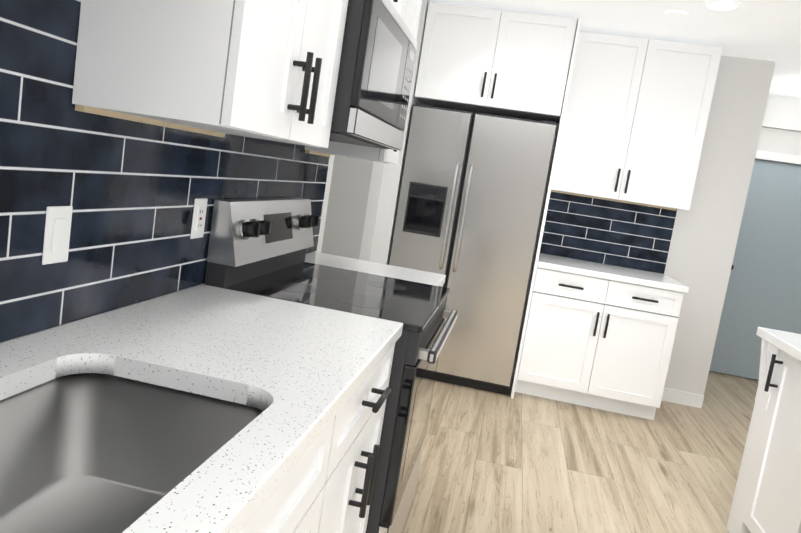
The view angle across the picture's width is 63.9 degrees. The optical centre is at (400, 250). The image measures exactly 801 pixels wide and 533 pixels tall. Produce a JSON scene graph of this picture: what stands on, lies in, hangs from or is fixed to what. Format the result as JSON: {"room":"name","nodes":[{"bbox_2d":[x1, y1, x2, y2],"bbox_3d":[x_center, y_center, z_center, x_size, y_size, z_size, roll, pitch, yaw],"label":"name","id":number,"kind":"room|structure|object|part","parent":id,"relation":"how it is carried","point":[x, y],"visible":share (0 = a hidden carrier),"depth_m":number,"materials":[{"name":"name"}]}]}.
{"room":"kitchen","nodes":[
{"label":"kitchen","id":0,"kind":"room"},
{"bbox_2d":[0,155,383,342],"bbox_3d":[-0.839,-0.157,1.081,0.250,2.470,8.100,10,7,9],"label":"wall","id":1,"kind":"structure","parent":0,"point":[353,201],"depth_m":3.98,"materials":[{"name":"white paint"}]},
{"bbox_2d":[0,0,329,341],"bbox_3d":[-0.886,-0.128,0.051,0.006,0.810,6.040,10,7,9],"label":"tile backsplash","id":2,"kind":"structure","parent":1,"relation":"attached to","point":[129,191],"depth_m":1.39,"materials":[{"name":"blue tile"}]},
{"bbox_2d":[42,206,72,264],"bbox_3d":[-0.687,-0.031,1.289,0.008,0.116,0.072,10,7,9],"label":"switch plate","id":3,"kind":"object","parent":2,"relation":"attached to","point":[57,234],"visible":1,"depth_m":1.28,"materials":[{"name":"white plastic"}]},
{"bbox_2d":[190,198,207,238],"bbox_3d":[-0.580,-0.092,1.856,0.008,0.116,0.072,10,7,9],"label":"outlet plate","id":4,"kind":"object","parent":2,"relation":"attached to","point":[198,218],"visible":1,"depth_m":1.85,"materials":[{"name":"white plastic"}]},
{"bbox_2d":[72,0,347,147],"bbox_3d":[-0.326,-0.804,1.489,0.378,1.080,0.642,10,7,9],"label":"upper cabinet","id":5,"kind":"object","parent":1,"relation":"attached to","point":[264,69],"visible":1,"depth_m":1.25,"materials":[{"name":"white paint"}]},
{"bbox_2d":[304,0,421,163],"bbox_3d":[-0.103,-0.914,2.701,0.378,1.080,0.316,10,7,9],"label":"upper cabinet","id":6,"kind":"object","parent":1,"relation":"attached to","point":[411,21],"visible":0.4,"depth_m":2.62,"materials":[{"name":"white paint"}]},
{"bbox_2d":[390,0,406,20],"bbox_3d":[-0.162,-1.110,2.146,0.378,0.584,0.751,10,7,9],"label":"upper cabinet","id":7,"kind":"object","parent":1,"relation":"attached to","point":[399,6],"visible":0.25,"depth_m":2.45,"materials":[{"name":"white paint"}]},
{"bbox_2d":[329,0,416,150],"bbox_3d":[-0.227,-0.606,2.204,0.403,0.431,0.747,10,7,9],"label":"over-the-range microwave","id":8,"kind":"object","parent":7,"relation":"attached to","point":[376,66],"visible":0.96,"depth_m":1.95,"materials":[{"name":"grey metal"}]},
{"bbox_2d":[315,155,334,252],"bbox_3d":[-0.563,-0.466,4.029,0.284,2.470,0.050,10,7,9],"label":"wall","id":9,"kind":"structure","parent":0,"point":[325,202],"depth_m":3.99,"materials":[{"name":"white paint"}]},
{"bbox_2d":[402,371,758,532],"bbox_3d":[0.492,1.193,2.286,8.800,0.060,10.900,10,7,9],"label":"floor","id":10,"kind":"structure","parent":0,"point":[492,462],"depth_m":3.32,"materials":[{"name":"brown wood"}]},
{"bbox_2d":[239,417,334,532],"bbox_3d":[-0.552,0.724,0.878,0.656,0.874,0.948,10,7,9],"label":"base cabinet","id":11,"kind":"object","parent":10,"relation":"on","point":[292,503],"visible":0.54,"depth_m":1.10,"materials":[{"name":"white paint"}]},
{"bbox_2d":[0,284,402,532],"bbox_3d":[-0.497,0.272,0.828,0.628,0.039,2.192,10,7,9],"label":"countertop","id":12,"kind":"structure","parent":11,"relation":"on","point":[296,373],"depth_m":1.23,"materials":[{"name":"white stone"}]},
{"bbox_2d":[0,373,262,532],"bbox_3d":[-0.495,0.397,0.854,0.424,0.210,0.744,10,7,9],"label":"sink bowl","id":13,"kind":"object","parent":12,"relation":"attached to","point":[92,453],"visible":0.67,"depth_m":1.21,"materials":[{"name":"silver metal"}]},
{"bbox_2d":[204,197,457,532],"bbox_3d":[-0.224,0.452,2.299,0.728,1.175,0.751,10,7,9],"label":"electric range","id":14,"kind":"object","parent":10,"relation":"on","point":[258,246],"visible":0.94,"depth_m":2.05,"materials":[{"name":"grey metal"}]},
{"bbox_2d":[318,344,394,532],"bbox_3d":[-0.410,0.654,1.649,0.656,0.874,0.618,10,7,9],"label":"base cabinet","id":15,"kind":"object","parent":10,"relation":"on","point":[348,486],"visible":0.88,"depth_m":1.54,"materials":[{"name":"white paint"}]},
{"bbox_2d":[370,0,430,264],"bbox_3d":[-0.011,-0.445,4.567,0.117,2.470,0.679,10,7,9],"label":"pilaster","id":16,"kind":"object","parent":10,"relation":"on","point":[386,211],"visible":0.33,"depth_m":4.24,"materials":[{"name":"white paint"}]},
{"bbox_2d":[388,103,557,394],"bbox_3d":[0.447,-0.022,4.471,0.935,1.800,0.728,10,7,9],"label":"refrigerator","id":17,"kind":"object","parent":10,"relation":"on","point":[470,202],"visible":0.9,"depth_m":4.16,"materials":[{"name":"grey metal"}]},
{"bbox_3d":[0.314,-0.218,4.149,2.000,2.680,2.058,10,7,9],"label":"refrigerator handle","id":18,"kind":"part","parent":17,"relation":"part of","materials":[{"name":"silver metal"}]},
{"bbox_3d":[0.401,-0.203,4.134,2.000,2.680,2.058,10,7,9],"label":"refrigerator handle","id":19,"kind":"part","parent":17,"relation":"part of","materials":[{"name":"silver metal"}]},
{"bbox_2d":[511,17,581,398],"bbox_3d":[0.976,-0.258,4.401,0.019,2.440,0.678,10,7,9],"label":"cabinet end panel","id":20,"kind":"object","parent":10,"relation":"on","point":[539,240],"visible":0.64,"depth_m":4.09,"materials":[{"name":"white paint"}]},
{"bbox_2d":[515,267,683,419],"bbox_3d":[1.315,0.589,4.424,0.915,0.874,0.662,10,7,9],"label":"base cabinet","id":21,"kind":"object","parent":10,"relation":"on","point":[599,343],"visible":0.96,"depth_m":4.15,"materials":[{"name":"white paint"}]},
{"bbox_2d":[537,253,688,292],"bbox_3d":[1.394,0.140,4.376,0.929,0.039,0.638,10,7,9],"label":"countertop","id":22,"kind":"structure","parent":21,"relation":"on","point":[611,272],"depth_m":4.13,"materials":[{"name":"white stone"}]},
{"bbox_2d":[727,339,781,532],"bbox_3d":[1.792,0.868,2.702,0.655,0.874,0.146,10,7,9],"label":"end post","id":23,"kind":"object","parent":10,"relation":"on","point":[735,523],"visible":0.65,"depth_m":2.74,"materials":[{"name":"white paint"}]},
{"bbox_2d":[743,351,800,532],"bbox_3d":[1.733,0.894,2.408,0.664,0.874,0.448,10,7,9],"label":"door","id":24,"kind":"structure","parent":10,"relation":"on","point":[773,505],"depth_m":2.52,"materials":[{"name":"white paint"}]},
{"bbox_3d":[-0.188,0.545,2.852,0.656,0.874,0.320,10,7,9],"label":"base cabinet","id":25,"kind":"object","parent":10,"relation":"on","visible":0},
{"bbox_2d":[305,252,445,285],"bbox_3d":[-0.132,0.092,2.808,0.628,0.039,0.336,10,7,9],"label":"countertop","id":26,"kind":"structure","parent":25,"relation":"on","point":[397,272],"depth_m":2.79,"materials":[{"name":"white stone"}]},
{"bbox_3d":[1.953,1.158,0.479,0.481,0.874,4.495,10,7,9],"label":"cabinet","id":27,"kind":"object","parent":10,"relation":"on","visible":0},
{"bbox_2d":[756,327,800,361],"bbox_3d":[1.726,0.657,0.473,1.190,0.039,4.590,10,7,9],"label":"countertop","id":28,"kind":"structure","parent":27,"relation":"on","point":[789,343],"depth_m":2.62,"materials":[{"name":"white stone"}]},
{"bbox_2d":[430,0,800,97],"bbox_3d":[0.875,-1.290,1.990,8.800,0.060,10.900,10,7,9],"label":"ceiling","id":29,"kind":"structure","parent":0,"point":[769,30],"depth_m":3.91,"materials":[{"name":"white paint"}]},
{"bbox_2d":[664,10,686,17],"bbox_3d":[1.568,-1.346,3.664,0.120,0.012,0.120,10,7,9],"label":"recessed light","id":30,"kind":"object","parent":29,"relation":"attached to","point":[675,14],"visible":0.94,"depth_m":3.64,"materials":[{"name":"white"}]},
{"bbox_2d":[704,0,739,10],"bbox_3d":[1.705,-1.298,3.411,0.176,0.004,0.176,10,7,9],"label":"recessed light","id":31,"kind":"object","parent":29,"relation":"in","point":[720,5],"visible":1,"depth_m":3.40,"materials":[{"name":"white"}]},
{"bbox_2d":[473,55,775,394],"bbox_3d":[1.189,-0.284,4.769,2.440,2.470,0.120,10,7,9],"label":"wall","id":32,"kind":"structure","parent":0,"point":[704,239],"depth_m":4.52,"materials":[{"name":"white paint"}]},
{"bbox_2d":[415,2,577,122],"bbox_3d":[0.645,-1.243,4.365,0.941,0.598,0.692,10,7,9],"label":"upper cabinet","id":33,"kind":"object","parent":32,"relation":"attached to","point":[473,60],"visible":1,"depth_m":4.08,"materials":[{"name":"white paint"}]},
{"bbox_2d":[540,192,676,273],"bbox_3d":[1.484,-0.147,4.663,0.915,0.485,0.006,10,7,9],"label":"tile backsplash","id":34,"kind":"structure","parent":32,"relation":"attached to","point":[626,235],"depth_m":4.66,"materials":[{"name":"blue tile"}]},
{"bbox_2d":[551,32,722,210],"bbox_3d":[1.562,-0.865,4.385,0.915,1.067,0.378,10,7,9],"label":"upper cabinet","id":35,"kind":"object","parent":32,"relation":"attached to","point":[637,111],"visible":0.85,"depth_m":4.25,"materials":[{"name":"white paint"}]},
{"bbox_2d":[662,388,703,407],"bbox_3d":[1.984,1.059,4.676,0.410,0.095,0.013,10,7,9],"label":"baseboard","id":36,"kind":"structure","parent":32,"relation":"attached to","point":[682,397],"depth_m":4.66,"materials":[{"name":"white wood"}]},
{"bbox_2d":[755,94,800,165],"bbox_3d":[3.328,-0.055,5.610,4.600,2.470,0.180,10,7,9],"label":"wall","id":37,"kind":"structure","parent":0,"point":[781,130],"depth_m":5.46,"materials":[{"name":"white paint"}]},
{"bbox_2d":[709,159,800,379],"bbox_3d":[3.254,0.205,5.622,0.850,1.915,0.130,10,7,9],"label":"hall door","id":38,"kind":"structure","parent":37,"relation":"in","point":[763,290],"depth_m":5.65,"materials":[{"name":"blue paint"}]},
{"bbox_2d":[755,150,800,164],"bbox_3d":[3.057,0.140,5.637,1.390,2.000,0.019,10,7,9],"label":"door frame","id":39,"kind":"structure","parent":37,"relation":"attached to","point":[779,157],"depth_m":5.51,"materials":[{"name":"white wood"}]}
]}

